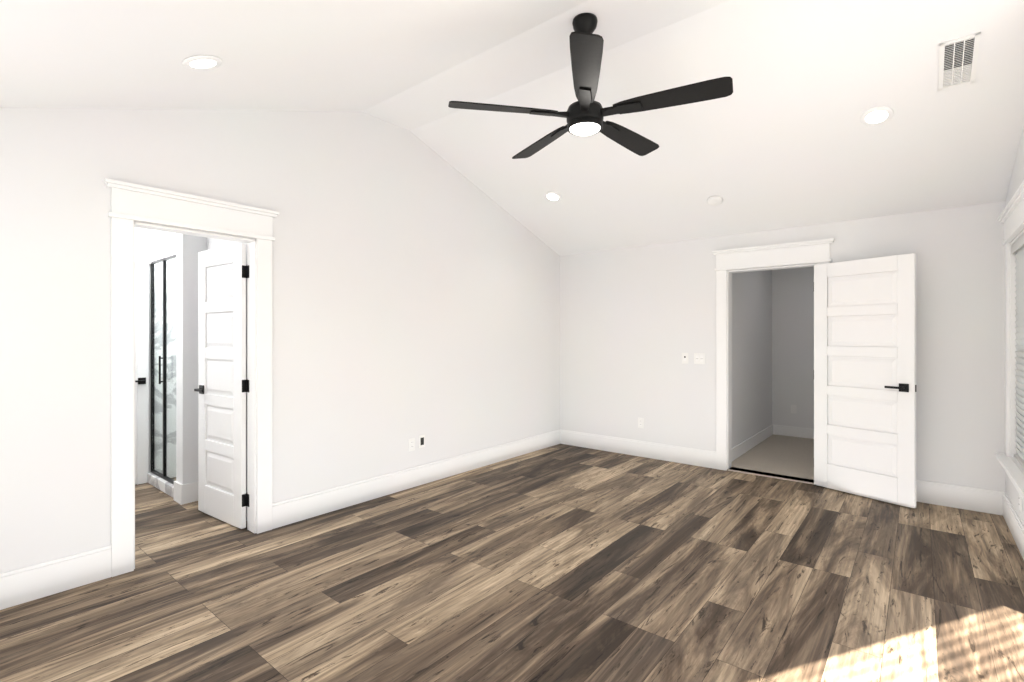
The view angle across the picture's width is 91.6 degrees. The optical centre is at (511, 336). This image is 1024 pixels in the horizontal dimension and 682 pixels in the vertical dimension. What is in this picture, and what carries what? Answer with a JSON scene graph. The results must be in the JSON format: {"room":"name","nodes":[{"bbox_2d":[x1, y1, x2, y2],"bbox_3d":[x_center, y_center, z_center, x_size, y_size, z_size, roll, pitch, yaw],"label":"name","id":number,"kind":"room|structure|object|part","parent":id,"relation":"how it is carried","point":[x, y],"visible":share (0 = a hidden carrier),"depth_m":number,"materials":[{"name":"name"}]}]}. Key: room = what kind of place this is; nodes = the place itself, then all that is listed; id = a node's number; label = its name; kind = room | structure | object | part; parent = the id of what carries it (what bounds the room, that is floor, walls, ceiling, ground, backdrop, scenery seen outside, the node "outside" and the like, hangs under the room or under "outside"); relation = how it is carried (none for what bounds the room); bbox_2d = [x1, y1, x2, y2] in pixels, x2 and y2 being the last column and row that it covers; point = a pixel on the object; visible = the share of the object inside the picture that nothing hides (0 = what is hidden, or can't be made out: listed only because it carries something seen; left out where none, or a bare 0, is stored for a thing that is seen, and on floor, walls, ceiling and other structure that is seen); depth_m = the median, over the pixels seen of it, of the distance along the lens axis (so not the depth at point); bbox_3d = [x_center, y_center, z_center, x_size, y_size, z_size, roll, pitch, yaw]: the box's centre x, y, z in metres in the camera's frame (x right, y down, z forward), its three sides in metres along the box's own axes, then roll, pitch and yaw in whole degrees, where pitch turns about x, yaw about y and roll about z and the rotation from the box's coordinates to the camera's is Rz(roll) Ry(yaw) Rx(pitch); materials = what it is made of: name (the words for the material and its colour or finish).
{"room":"empty bedroom","nodes":[
{"label":"empty bedroom","id":0,"kind":"room"},
{"bbox_2d":[135,228,202,484],"bbox_3d":[-3.627,0.070,4.552,0.120,2.600,2.750,0,0,39],"label":"wall","id":1,"kind":"structure","parent":0,"point":[189,248],"depth_m":4.14,"materials":[{"name":"paint"}]},
{"bbox_2d":[135,241,152,484],"bbox_3d":[-3.687,0.245,4.355,0.042,2.250,0.910,0,0,39],"label":"door","id":2,"kind":"structure","parent":1,"relation":"attached to","point":[142,261],"depth_m":4.64,"materials":[{"name":"paint"}]},
{"bbox_2d":[135,377,145,383],"bbox_3d":[-3.442,0.410,4.617,0.045,0.060,0.085,0,0,39],"label":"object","id":3,"kind":"structure","parent":2,"relation":"attached to","point":[141,380],"depth_m":4.62,"materials":[{"name":"black metal"}]},
{"bbox_2d":[152,230,175,477],"bbox_3d":[-2.790,0.145,4.849,0.800,2.450,0.990,0,0,39],"label":"wall","id":4,"kind":"structure","parent":1,"relation":"attached to","point":[164,244],"depth_m":4.78,"materials":[{"name":"white tile"}]},
{"bbox_2d":[203,237,246,492],"bbox_3d":[-2.172,0.070,3.962,0.980,2.600,0.120,0,0,39],"label":"wall","id":5,"kind":"structure","parent":0,"point":[208,243],"depth_m":3.92,"materials":[{"name":"paint"}]},
{"bbox_2d":[174,481,246,520],"bbox_3d":[-3.102,1.290,3.575,1.930,0.160,1.663,0,0,39],"label":"baseboard","id":6,"kind":"structure","parent":5,"relation":"attached to","point":[185,493],"depth_m":4.11,"materials":[{"name":"paint"}]},
{"bbox_2d":[0,107,559,572],"bbox_3d":[-1.202,-0.380,4.279,0.120,3.500,5.840,0,0,39],"label":"wall","id":7,"kind":"structure","parent":0,"point":[414,287],"depth_m":3.75,"materials":[{"name":"paint"}]},
{"bbox_2d":[0,545,110,609],"bbox_3d":[-2.598,1.280,2.467,0.019,0.180,0.973,0,0,39],"label":"baseboard","id":8,"kind":"structure","parent":7,"relation":"attached to","point":[32,582],"depth_m":2.65,"materials":[{"name":"paint"}]},
{"bbox_2d":[103,178,278,576],"bbox_3d":[-2.033,0.240,3.221,0.174,2.260,0.978,0,0,39],"label":"door frame","id":9,"kind":"structure","parent":7,"relation":"attached to","point":[131,203],"depth_m":3.06,"materials":[{"name":"paint"}]},
{"bbox_2d":[194,243,248,528],"bbox_3d":[-2.160,0.348,3.712,0.720,2.026,0.139,0,0,35],"label":"door","id":10,"kind":"structure","parent":7,"relation":"in","point":[223,381],"depth_m":3.68,"materials":[{"name":"paint"}]},
{"bbox_3d":[-1.870,0.348,3.527,0.034,1.708,0.005,0,0,35],"label":"frame","id":11,"kind":"part","parent":10,"relation":"part of","materials":[{"name":"white wood"}]},
{"bbox_2d":[409,438,414,450],"bbox_3d":[-0.911,0.980,4.532,0.009,0.116,0.070,0,0,39],"label":"electrical outlet","id":12,"kind":"object","parent":7,"relation":"attached to","point":[411,444],"visible":1,"depth_m":4.53,"materials":[{"name":"white plastic"}]},
{"bbox_2d":[272,429,559,528],"bbox_3d":[-0.544,1.280,4.976,0.019,0.180,3.693,0,0,39],"label":"baseboard","id":13,"kind":"structure","parent":7,"relation":"attached to","point":[300,508],"depth_m":4.38,"materials":[{"name":"paint"}]},
{"bbox_2d":[419,435,424,447],"bbox_3d":[-0.836,0.970,4.626,0.007,0.116,0.070,0,0,39],"label":"electrical outlet","id":14,"kind":"object","parent":7,"relation":"attached to","point":[421,441],"visible":1,"depth_m":4.62,"materials":[{"name":"black"}]},
{"bbox_2d":[0,444,1023,681],"bbox_3d":[-0.404,1.420,3.509,6.690,0.100,6.020,0,0,39],"label":"floor","id":15,"kind":"structure","parent":0,"point":[562,563],"depth_m":2.68,"materials":[{"name":"brown wood"}]},
{"bbox_2d":[148,254,175,497],"bbox_3d":[-3.108,0.330,4.461,0.796,2.080,0.093,0,0,39],"label":"shower","id":16,"kind":"object","parent":15,"relation":"on","point":[163,482],"visible":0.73,"depth_m":4.49,"materials":[{"name":"glass"}]},
{"bbox_2d":[0,0,1023,255],"bbox_3d":[0.427,-1.522,2.946,4.330,1.195,5.840,0,0,39],"label":"ceiling","id":17,"kind":"structure","parent":0,"point":[782,136],"depth_m":3.21,"materials":[{"name":"paint"}]},
{"bbox_2d":[182,55,221,69],"bbox_3d":[-1.539,-1.364,2.477,0.180,0.013,0.180,0,19,39],"label":"recessed light","id":18,"kind":"object","parent":17,"relation":"in","point":[200,62],"visible":0.98,"depth_m":2.46,"materials":[{"name":"paint"}]},
{"bbox_2d":[544,191,561,201],"bbox_3d":[0.416,-1.428,5.071,0.180,0.013,0.180,0,-19,39],"label":"recessed light","id":19,"kind":"object","parent":17,"relation":"in","point":[552,196],"visible":1,"depth_m":5.06,"materials":[{"name":"paint"}]},
{"bbox_2d":[448,13,732,158],"bbox_3d":[0.473,-1.540,2.968,1.547,0.661,1.510,0,0,39],"label":"fan","id":20,"kind":"object","parent":17,"relation":"hanging from","point":[585,114],"visible":1,"depth_m":2.81,"materials":[{"name":"black metal"}]},
{"bbox_3d":[-0.049,-1.310,2.856,0.625,0.041,0.149,0,0,-10],"label":"blade","id":21,"kind":"part","parent":20,"relation":"part of","materials":[{"name":"black"}]},
{"bbox_3d":[0.201,-1.310,3.372,0.149,0.041,0.625,0,0,-28],"label":"blade","id":22,"kind":"part","parent":20,"relation":"part of","materials":[{"name":"black"}]},
{"bbox_3d":[0.227,-1.306,2.908,0.245,0.039,0.079,0,0,-10],"label":"arm","id":23,"kind":"part","parent":20,"relation":"part of"},
{"bbox_3d":[0.335,-1.306,3.126,0.079,0.039,0.245,0,0,-28],"label":"arm","id":24,"kind":"part","parent":20,"relation":"part of"},
{"bbox_3d":[0.401,-1.306,2.737,0.078,0.039,0.245,0,0,8],"label":"arm","id":25,"kind":"part","parent":20,"relation":"part of"},
{"bbox_3d":[0.365,-1.310,2.459,0.149,0.041,0.625,0,0,8],"label":"blade","id":26,"kind":"part","parent":20,"relation":"part of","materials":[{"name":"black"}]},
{"bbox_3d":[0.576,-1.306,3.091,0.078,0.039,0.245,0,0,44],"label":"arm","id":27,"kind":"part","parent":20,"relation":"part of"},
{"bbox_3d":[0.617,-1.306,2.850,0.245,0.039,0.078,0,0,26],"label":"arm","id":28,"kind":"part","parent":20,"relation":"part of"},
{"bbox_3d":[0.769,-1.310,3.294,0.149,0.041,0.625,0,0,44],"label":"blade","id":29,"kind":"part","parent":20,"relation":"part of","materials":[{"name":"black"}]},
{"bbox_3d":[0.870,-1.310,2.730,0.625,0.041,0.149,0,0,26],"label":"blade","id":30,"kind":"part","parent":20,"relation":"part of","materials":[{"name":"black"}]},
{"bbox_2d":[707,196,722,205],"bbox_3d":[1.857,-1.240,4.559,0.136,0.036,0.136,0,-19,39],"label":"smoke detector","id":31,"kind":"object","parent":17,"relation":"attached to","point":[714,200],"visible":1,"depth_m":4.53,"materials":[{"name":"white plastic"}]},
{"bbox_2d":[860,106,893,125],"bbox_3d":[2.419,-1.462,3.303,0.180,0.013,0.180,0,-19,39],"label":"recessed light","id":32,"kind":"object","parent":17,"relation":"in","point":[878,115],"visible":1,"depth_m":3.29,"materials":[{"name":"paint"}]},
{"bbox_2d":[938,32,980,90],"bbox_3d":[2.544,-1.558,2.839,0.164,0.011,0.380,0,-19,39],"label":"ceiling vent","id":33,"kind":"object","parent":17,"relation":"in","point":[958,58],"visible":1,"depth_m":2.83,"materials":[{"name":"white metal"}]},
{"bbox_2d":[732,270,771,447],"bbox_3d":[2.924,0.120,6.162,0.100,2.500,2.300,0,0,39],"label":"wall","id":34,"kind":"structure","parent":0,"point":[751,291],"depth_m":6.09,"materials":[{"name":"paint"}]},
{"bbox_2d":[732,424,773,460],"bbox_3d":[2.937,1.288,6.089,0.018,0.136,2.203,0,0,39],"label":"baseboard","id":35,"kind":"structure","parent":34,"relation":"attached to","point":[742,448],"depth_m":6.03,"materials":[{"name":"paint"}]},
{"bbox_2d":[727,434,814,484],"bbox_3d":[3.516,1.363,5.535,1.610,0.014,2.320,0,0,39],"label":"floor","id":36,"kind":"structure","parent":0,"point":[790,458],"depth_m":5.46,"materials":[{"name":"beige carpet"}]},
{"bbox_2d":[560,201,1004,491],"bbox_3d":[2.239,0.110,5.159,4.090,2.520,0.120,0,0,39],"label":"wall","id":37,"kind":"structure","parent":0,"point":[636,322],"depth_m":5.18,"materials":[{"name":"paint"}]},
{"bbox_2d":[560,429,715,468],"bbox_3d":[1.380,1.280,5.776,1.923,0.180,0.019,0,0,39],"label":"baseboard","id":38,"kind":"structure","parent":37,"relation":"attached to","point":[678,454],"depth_m":5.68,"materials":[{"name":"paint"}]},
{"bbox_2d":[638,418,643,427],"bbox_3d":[1.474,0.985,5.701,0.070,0.116,0.009,0,0,39],"label":"electrical outlet","id":39,"kind":"object","parent":37,"relation":"attached to","point":[640,422],"visible":1,"depth_m":5.70,"materials":[{"name":"white plastic"}]},
{"bbox_2d":[682,353,687,363],"bbox_3d":[1.869,0.230,5.378,0.070,0.116,0.009,0,0,39],"label":"light switch","id":40,"kind":"object","parent":37,"relation":"attached to","point":[684,358],"visible":1,"depth_m":5.37,"materials":[{"name":"white plastic"}]},
{"bbox_2d":[694,353,704,363],"bbox_3d":[1.989,0.230,5.280,0.116,0.116,0.009,0,0,39],"label":"light switch","id":41,"kind":"object","parent":37,"relation":"attached to","point":[699,358],"visible":1,"depth_m":5.28,"materials":[{"name":"white plastic"}]},
{"bbox_2d":[712,238,834,485],"bbox_3d":[2.535,0.240,4.881,1.068,2.260,0.174,0,0,39],"label":"door frame","id":42,"kind":"structure","parent":37,"relation":"attached to","point":[793,254],"depth_m":5.10,"materials":[{"name":"paint"}]},
{"bbox_2d":[814,253,916,507],"bbox_3d":[2.994,0.348,4.272,0.139,2.026,0.778,0,0,-32],"label":"closet door","id":43,"kind":"structure","parent":37,"relation":"in","point":[865,388],"depth_m":4.22,"materials":[{"name":"paint"}]},
{"bbox_2d":[916,480,999,514],"bbox_3d":[3.321,1.280,4.187,1.097,0.180,0.019,0,0,39],"label":"baseboard","id":44,"kind":"structure","parent":37,"relation":"attached to","point":[955,496],"depth_m":3.97,"materials":[{"name":"paint"}]},
{"bbox_2d":[772,267,813,428],"bbox_3d":[4.278,0.120,6.474,1.560,2.500,0.100,0,0,39],"label":"wall","id":45,"kind":"structure","parent":0,"point":[772,346],"depth_m":6.78,"materials":[{"name":"paint"}]},
{"bbox_2d":[774,425,813,438],"bbox_3d":[4.249,1.288,6.427,1.560,0.136,0.018,0,0,39],"label":"baseboard","id":46,"kind":"structure","parent":45,"relation":"attached to","point":[792,431],"depth_m":6.75,"materials":[{"name":"paint"}]},
{"bbox_2d":[1005,126,1023,524],"bbox_3d":[2.056,-0.380,1.612,0.120,3.500,5.840,0,0,39],"label":"wall","id":47,"kind":"structure","parent":0,"point":[1016,181],"depth_m":3.38,"materials":[{"name":"paint"}]},
{"bbox_2d":[996,180,1023,500],"bbox_3d":[3.200,0.056,3.061,0.185,1.892,1.658,0,0,39],"label":"window","id":48,"kind":"structure","parent":47,"relation":"in","point":[1011,217],"depth_m":3.60,"materials":[{"name":"paint"}]},
{"bbox_2d":[1011,233,1023,467],"bbox_3d":[3.199,0.099,3.062,0.044,1.526,1.358,0,0,39],"label":"window blind","id":49,"kind":"object","parent":48,"relation":"attached to","point":[1017,246],"visible":1,"depth_m":3.43,"materials":[{"name":"white plastic"}]},
{"bbox_2d":[1000,491,1023,559],"bbox_3d":[3.183,1.280,3.095,0.019,0.180,1.883,0,0,39],"label":"baseboard","id":50,"kind":"structure","parent":47,"relation":"attached to","point":[1015,525],"depth_m":3.41,"materials":[{"name":"paint"}]},
{"bbox_2d":[1019,494,1021,511],"bbox_3d":[3.298,1.070,3.232,0.009,0.116,0.070,0,0,39],"label":"electrical outlet","id":51,"kind":"object","parent":47,"relation":"attached to","point":[1020,503],"visible":0.83,"depth_m":3.21,"materials":[{"name":"white plastic"}]}
]}

